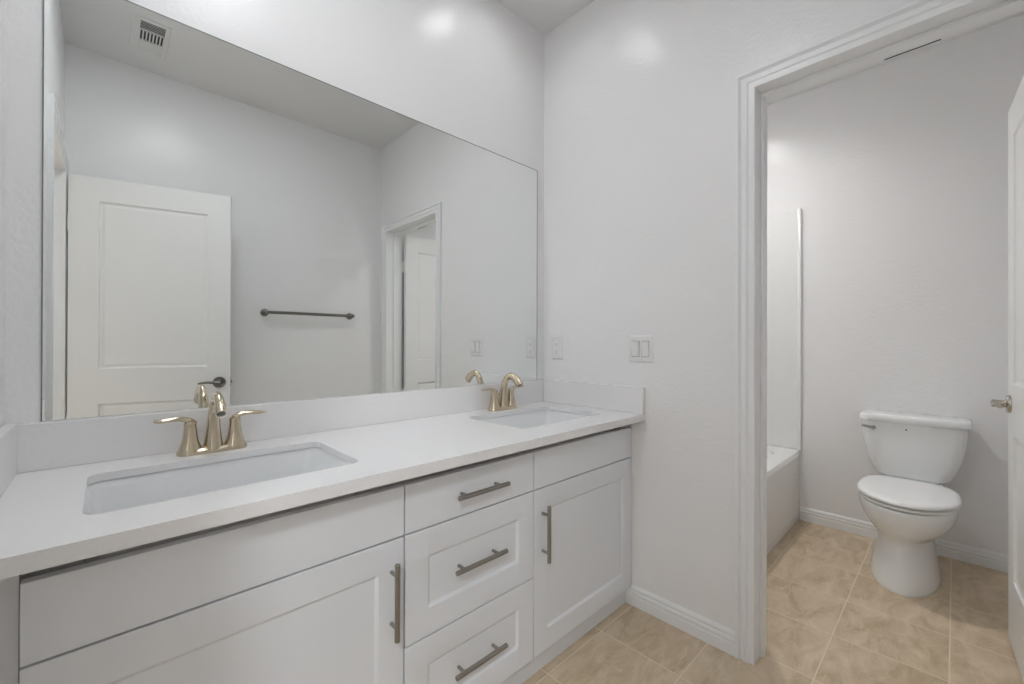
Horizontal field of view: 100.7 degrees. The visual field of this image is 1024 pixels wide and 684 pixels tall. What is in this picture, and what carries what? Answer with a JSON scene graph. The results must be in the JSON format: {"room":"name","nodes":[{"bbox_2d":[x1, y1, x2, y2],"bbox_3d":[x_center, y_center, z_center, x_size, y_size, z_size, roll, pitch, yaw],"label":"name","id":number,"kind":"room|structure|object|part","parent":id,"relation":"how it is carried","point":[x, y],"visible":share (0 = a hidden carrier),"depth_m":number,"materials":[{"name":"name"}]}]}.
{"room":"bathroom","nodes":[
{"label":"bathroom","id":0,"kind":"room"},
{"bbox_2d":[0,0,6,427],"bbox_3d":[-0.568,-0.243,0.264,0.125,2.742,2.055,0,0,-44],"label":"wall","id":1,"kind":"structure","parent":0,"point":[3,3],"depth_m":0.94,"materials":[{"name":"white paint"}]},
{"bbox_2d":[4,0,543,424],"bbox_3d":[0.073,-0.236,2.217,3.501,2.742,0.120,0,0,-44],"label":"wall","id":2,"kind":"structure","parent":0,"point":[472,71],"depth_m":1.51,"materials":[{"name":"white paint"}]},
{"bbox_2d":[17,379,543,473],"bbox_3d":[-0.486,0.247,1.584,1.819,0.110,0.019,0,0,-44],"label":"backsplash","id":3,"kind":"structure","parent":2,"relation":"attached to","point":[73,442],"depth_m":1.27,"materials":[{"name":"white stone"}]},
{"bbox_2d":[41,0,537,421],"bbox_3d":[-0.489,-0.348,1.593,1.714,1.076,0.003,0,0,-44],"label":"wall mirror","id":4,"kind":"object","parent":2,"relation":"attached to","point":[248,227],"visible":1,"depth_m":1.28,"materials":[{"name":"grey mirror"}]},
{"bbox_2d":[543,0,916,630],"bbox_3d":[0.846,-0.236,1.603,0.125,2.742,1.835,0,0,-44],"label":"wall","id":5,"kind":"structure","parent":0,"point":[640,95],"depth_m":1.74,"materials":[{"name":"white paint"}]},
{"bbox_2d":[552,336,562,358],"bbox_3d":[0.227,0.028,2.151,0.008,0.116,0.073,0,0,-44],"label":"wall outlet","id":6,"kind":"object","parent":5,"relation":"attached to","point":[557,341],"visible":1,"depth_m":2.14,"materials":[{"name":"white plastic"}]},
{"bbox_2d":[629,335,652,362],"bbox_3d":[0.548,0.029,1.813,0.011,0.114,0.113,0,0,-44],"label":"light switch","id":7,"kind":"object","parent":5,"relation":"attached to","point":[641,346],"visible":1,"depth_m":1.81,"materials":[{"name":"white plastic"}]},
{"bbox_2d":[626,584,734,656],"bbox_3d":[0.655,1.093,1.694,0.015,0.084,0.444,0,0,-44],"label":"baseboard","id":8,"kind":"structure","parent":5,"relation":"attached to","point":[719,636],"depth_m":1.67,"materials":[{"name":"white paint"}]},
{"bbox_2d":[735,0,979,664],"bbox_3d":[1.099,0.089,1.233,0.018,2.092,0.835,0,0,-44],"label":"trim","id":9,"kind":"structure","parent":5,"relation":"attached to","point":[918,12],"depth_m":1.50,"materials":[{"name":"white paint"}]},
{"bbox_2d":[755,0,1023,662],"bbox_3d":[1.151,0.111,1.282,0.125,2.048,0.747,0,0,-44],"label":"trim","id":10,"kind":"structure","parent":5,"relation":"attached to","point":[982,11],"depth_m":1.50,"materials":[{"name":"white paint"}]},
{"bbox_2d":[990,75,1023,681],"bbox_3d":[1.673,0.121,1.359,0.139,2.008,0.730,0,0,43],"label":"door","id":11,"kind":"structure","parent":5,"relation":"in","point":[1013,403],"depth_m":1.54,"materials":[{"name":"white paint"}]},
{"bbox_3d":[1.825,0.233,1.582,0.052,0.066,0.134,0,0,43],"label":"handle","id":12,"kind":"part","parent":11,"relation":"part of","materials":[{"name":"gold metal"}]},
{"bbox_3d":[1.674,0.121,1.360,0.035,2.008,0.708,0,0,43],"label":"panel","id":13,"kind":"part","parent":11,"relation":"part of","materials":[{"name":"white paint"}]},
{"bbox_2d":[497,0,1023,105],"bbox_3d":[0.160,-1.651,0.486,5.780,0.080,3.900,0,0,-44],"label":"ceiling","id":14,"kind":"structure","parent":0,"point":[544,16],"depth_m":2.10,"materials":[{"name":"white paint"}]},
{"bbox_2d":[884,39,940,59],"bbox_3d":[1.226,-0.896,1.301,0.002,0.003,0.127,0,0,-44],"label":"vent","id":15,"kind":"structure","parent":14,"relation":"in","point":[939,39],"depth_m":1.30,"materials":[{"name":"black"}]},
{"bbox_2d":[522,519,1023,683],"bbox_3d":[0.152,1.171,0.479,5.780,0.080,3.900,0,0,-44],"label":"floor","id":16,"kind":"structure","parent":0,"point":[830,621],"depth_m":1.62,"materials":[{"name":"tile"}]},
{"bbox_2d":[0,426,631,683],"bbox_3d":[-0.301,0.732,1.387,1.818,0.800,0.553,0,0,-44],"label":"vanity cabinet","id":17,"kind":"object","parent":16,"relation":"on","point":[486,571],"visible":0.91,"depth_m":1.03,"materials":[{"name":"white wood"}]},
{"bbox_3d":[-0.515,0.775,0.865,0.643,0.559,0.020,0,0,-44],"label":"door","id":18,"kind":"part","parent":17,"relation":"part of","materials":[{"name":"white wood"}]},
{"bbox_2d":[0,379,644,579],"bbox_3d":[-0.292,0.259,1.381,1.819,0.142,0.581,0,0,-44],"label":"countertop","id":19,"kind":"structure","parent":17,"relation":"on","point":[47,468],"depth_m":1.08,"materials":[{"name":"white stone"}]},
{"bbox_2d":[153,391,265,456],"bbox_3d":[-0.820,0.216,1.166,0.193,0.168,0.182,0,0,-1],"label":"faucet","id":20,"kind":"object","parent":19,"relation":"on","point":[190,445],"visible":1,"depth_m":1.15,"materials":[{"name":"gold metal"}]},
{"bbox_3d":[-0.882,0.211,1.114,0.092,0.028,0.029,0,0,-44],"label":"lever","id":21,"kind":"part","parent":20,"relation":"part of","materials":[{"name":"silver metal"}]},
{"bbox_3d":[-0.861,0.257,1.135,0.053,0.070,0.053,0,0,-44],"label":"handle","id":22,"kind":"part","parent":20,"relation":"part of","materials":[{"name":"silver metal"}]},
{"bbox_3d":[-0.824,0.292,1.170,0.160,0.016,0.054,0,0,-44],"label":"plate","id":23,"kind":"part","parent":20,"relation":"part of","materials":[{"name":"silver metal"}]},
{"bbox_3d":[-0.790,0.212,1.135,0.047,0.160,0.152,0,0,-44],"label":"spout","id":24,"kind":"part","parent":20,"relation":"part of","materials":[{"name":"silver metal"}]},
{"bbox_3d":[-0.787,0.257,1.205,0.053,0.070,0.053,0,0,-44],"label":"handle","id":25,"kind":"part","parent":20,"relation":"part of","materials":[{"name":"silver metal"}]},
{"bbox_3d":[-0.765,0.212,1.226,0.092,0.028,0.029,0,0,-44],"label":"lever","id":26,"kind":"part","parent":20,"relation":"part of","materials":[{"name":"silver metal"}]},
{"bbox_2d":[84,447,356,563],"bbox_3d":[-0.664,0.392,1.008,0.538,0.148,0.361,0,0,-44],"label":"sink","id":27,"kind":"object","parent":19,"relation":"in","point":[105,496],"visible":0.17,"depth_m":1.07,"materials":[{"name":"white ceramic"}]},
{"bbox_2d":[481,373,523,411],"bbox_3d":[-0.038,0.220,1.914,0.193,0.168,0.182,0,0,-1],"label":"faucet","id":28,"kind":"object","parent":19,"relation":"on","point":[506,401],"visible":1,"depth_m":1.89,"materials":[{"name":"gold metal"}]},
{"bbox_3d":[-0.101,0.215,1.862,0.092,0.028,0.029,0,0,-44],"label":"lever","id":29,"kind":"part","parent":28,"relation":"part of","materials":[{"name":"silver metal"}]},
{"bbox_3d":[-0.079,0.261,1.883,0.053,0.070,0.053,0,0,-44],"label":"handle","id":30,"kind":"part","parent":28,"relation":"part of","materials":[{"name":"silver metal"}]},
{"bbox_3d":[-0.042,0.296,1.918,0.160,0.016,0.054,0,0,-44],"label":"plate","id":31,"kind":"part","parent":28,"relation":"part of","materials":[{"name":"silver metal"}]},
{"bbox_3d":[-0.008,0.216,1.883,0.047,0.160,0.152,0,0,-44],"label":"spout","id":32,"kind":"part","parent":28,"relation":"part of","materials":[{"name":"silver metal"}]},
{"bbox_3d":[-0.005,0.261,1.953,0.053,0.070,0.053,0,0,-44],"label":"handle","id":33,"kind":"part","parent":28,"relation":"part of","materials":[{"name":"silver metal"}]},
{"bbox_3d":[0.017,0.216,1.974,0.092,0.028,0.029,0,0,-44],"label":"lever","id":34,"kind":"part","parent":28,"relation":"part of","materials":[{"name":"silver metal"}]},
{"bbox_2d":[481,409,599,453],"bbox_3d":[0.103,0.396,1.754,0.525,0.148,0.364,0,0,-44],"label":"sink","id":35,"kind":"object","parent":19,"relation":"in","point":[537,418],"visible":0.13,"depth_m":1.93,"materials":[{"name":"white ceramic"}]},
{"bbox_3d":[-0.288,0.637,1.043,0.013,0.189,0.038,0,0,-44],"label":"handle","id":36,"kind":"part","parent":17,"relation":"part of","materials":[{"name":"grey metal"}]},
{"bbox_3d":[-0.107,0.640,1.255,0.476,0.285,0.020,0,0,-44],"label":"drawer","id":37,"kind":"part","parent":17,"relation":"part of","materials":[{"name":"white wood"}]},
{"bbox_3d":[-0.107,0.430,1.256,0.476,0.126,0.020,0,0,-44],"label":"drawer","id":38,"kind":"part","parent":17,"relation":"part of","materials":[{"name":"white wood"}]},
{"bbox_3d":[-0.108,0.921,1.255,0.476,0.270,0.020,0,0,-44],"label":"drawer","id":39,"kind":"part","parent":17,"relation":"part of","materials":[{"name":"white wood"}]},
{"bbox_3d":[-0.092,0.919,1.231,0.189,0.013,0.038,0,0,-44],"label":"handle","id":40,"kind":"part","parent":17,"relation":"part of","materials":[{"name":"grey metal"}]},
{"bbox_3d":[-0.091,0.633,1.232,0.189,0.013,0.038,0,0,-44],"label":"handle","id":41,"kind":"part","parent":17,"relation":"part of","materials":[{"name":"grey metal"}]},
{"bbox_3d":[-0.085,0.431,1.238,0.189,0.013,0.038,0,0,-44],"label":"handle","id":42,"kind":"part","parent":17,"relation":"part of","materials":[{"name":"grey metal"}]},
{"bbox_3d":[0.116,0.646,1.430,0.013,0.189,0.038,0,0,-44],"label":"handle","id":43,"kind":"part","parent":17,"relation":"part of","materials":[{"name":"grey metal"}]},
{"bbox_3d":[0.290,0.779,1.636,0.618,0.559,0.020,0,0,-44],"label":"door","id":44,"kind":"part","parent":17,"relation":"part of","materials":[{"name":"white wood"}]},
{"bbox_2d":[767,445,799,554],"bbox_3d":[1.055,0.915,2.520,1.453,0.447,0.798,0,0,-44],"label":"bathtub","id":45,"kind":"object","parent":16,"relation":"on","point":[783,464],"visible":0.12,"depth_m":2.49,"materials":[{"name":"white ceramic"}]},
{"bbox_2d":[767,208,801,449],"bbox_3d":[1.061,-0.086,2.519,1.453,1.552,0.807,0,0,-44],"label":"tub surround","id":46,"kind":"object","parent":45,"relation":"on","point":[784,230],"visible":0.25,"depth_m":2.79,"materials":[{"name":"white plastic"}]},
{"bbox_2d":[857,409,972,597],"bbox_3d":[1.959,0.763,2.092,0.718,0.752,0.432,0,0,-44],"label":"toilet","id":47,"kind":"object","parent":16,"relation":"on","point":[909,505],"visible":1,"depth_m":2.04,"materials":[{"name":"white ceramic"}]},
{"bbox_3d":[1.948,0.462,2.318,0.067,0.028,0.024,0,0,26],"label":"flush lever","id":48,"kind":"part","parent":47,"relation":"part of","materials":[{"name":"silver metal"}]},
{"bbox_3d":[1.905,0.943,2.050,0.577,0.392,0.358,0,0,-44],"label":"bowl","id":49,"kind":"part","parent":47,"relation":"part of","materials":[{"name":"white ceramic"}]},
{"bbox_3d":[1.872,0.735,2.015,0.479,0.013,0.356,0,0,-44],"label":"seat","id":50,"kind":"part","parent":47,"relation":"part of","materials":[{"name":"white plastic"}]},
{"bbox_3d":[1.872,0.711,2.015,0.485,0.022,0.362,0,0,-44],"label":"lid","id":51,"kind":"part","parent":47,"relation":"part of","materials":[{"name":"white plastic"}]},
{"bbox_3d":[2.139,0.578,2.270,0.190,0.300,0.410,0,0,-44],"label":"tank","id":52,"kind":"part","parent":47,"relation":"part of","materials":[{"name":"white ceramic"}]},
{"bbox_3d":[2.141,0.408,2.267,0.216,0.040,0.432,0,0,-44],"label":"tank lid","id":53,"kind":"part","parent":47,"relation":"part of","materials":[{"name":"white ceramic"}]},
{"bbox_2d":[767,14,1023,554],"bbox_3d":[1.978,-0.230,2.687,0.100,2.742,1.835,0,0,-44],"label":"wall","id":54,"kind":"structure","parent":0,"point":[896,171],"depth_m":2.37,"materials":[{"name":"white paint"}]},
{"bbox_2d":[800,506,1007,572],"bbox_3d":[2.210,1.099,2.354,0.015,0.084,1.034,0,0,-44],"label":"baseboard","id":55,"kind":"structure","parent":54,"relation":"attached to","point":[969,554],"depth_m":2.26,"materials":[{"name":"white paint"}]}
]}

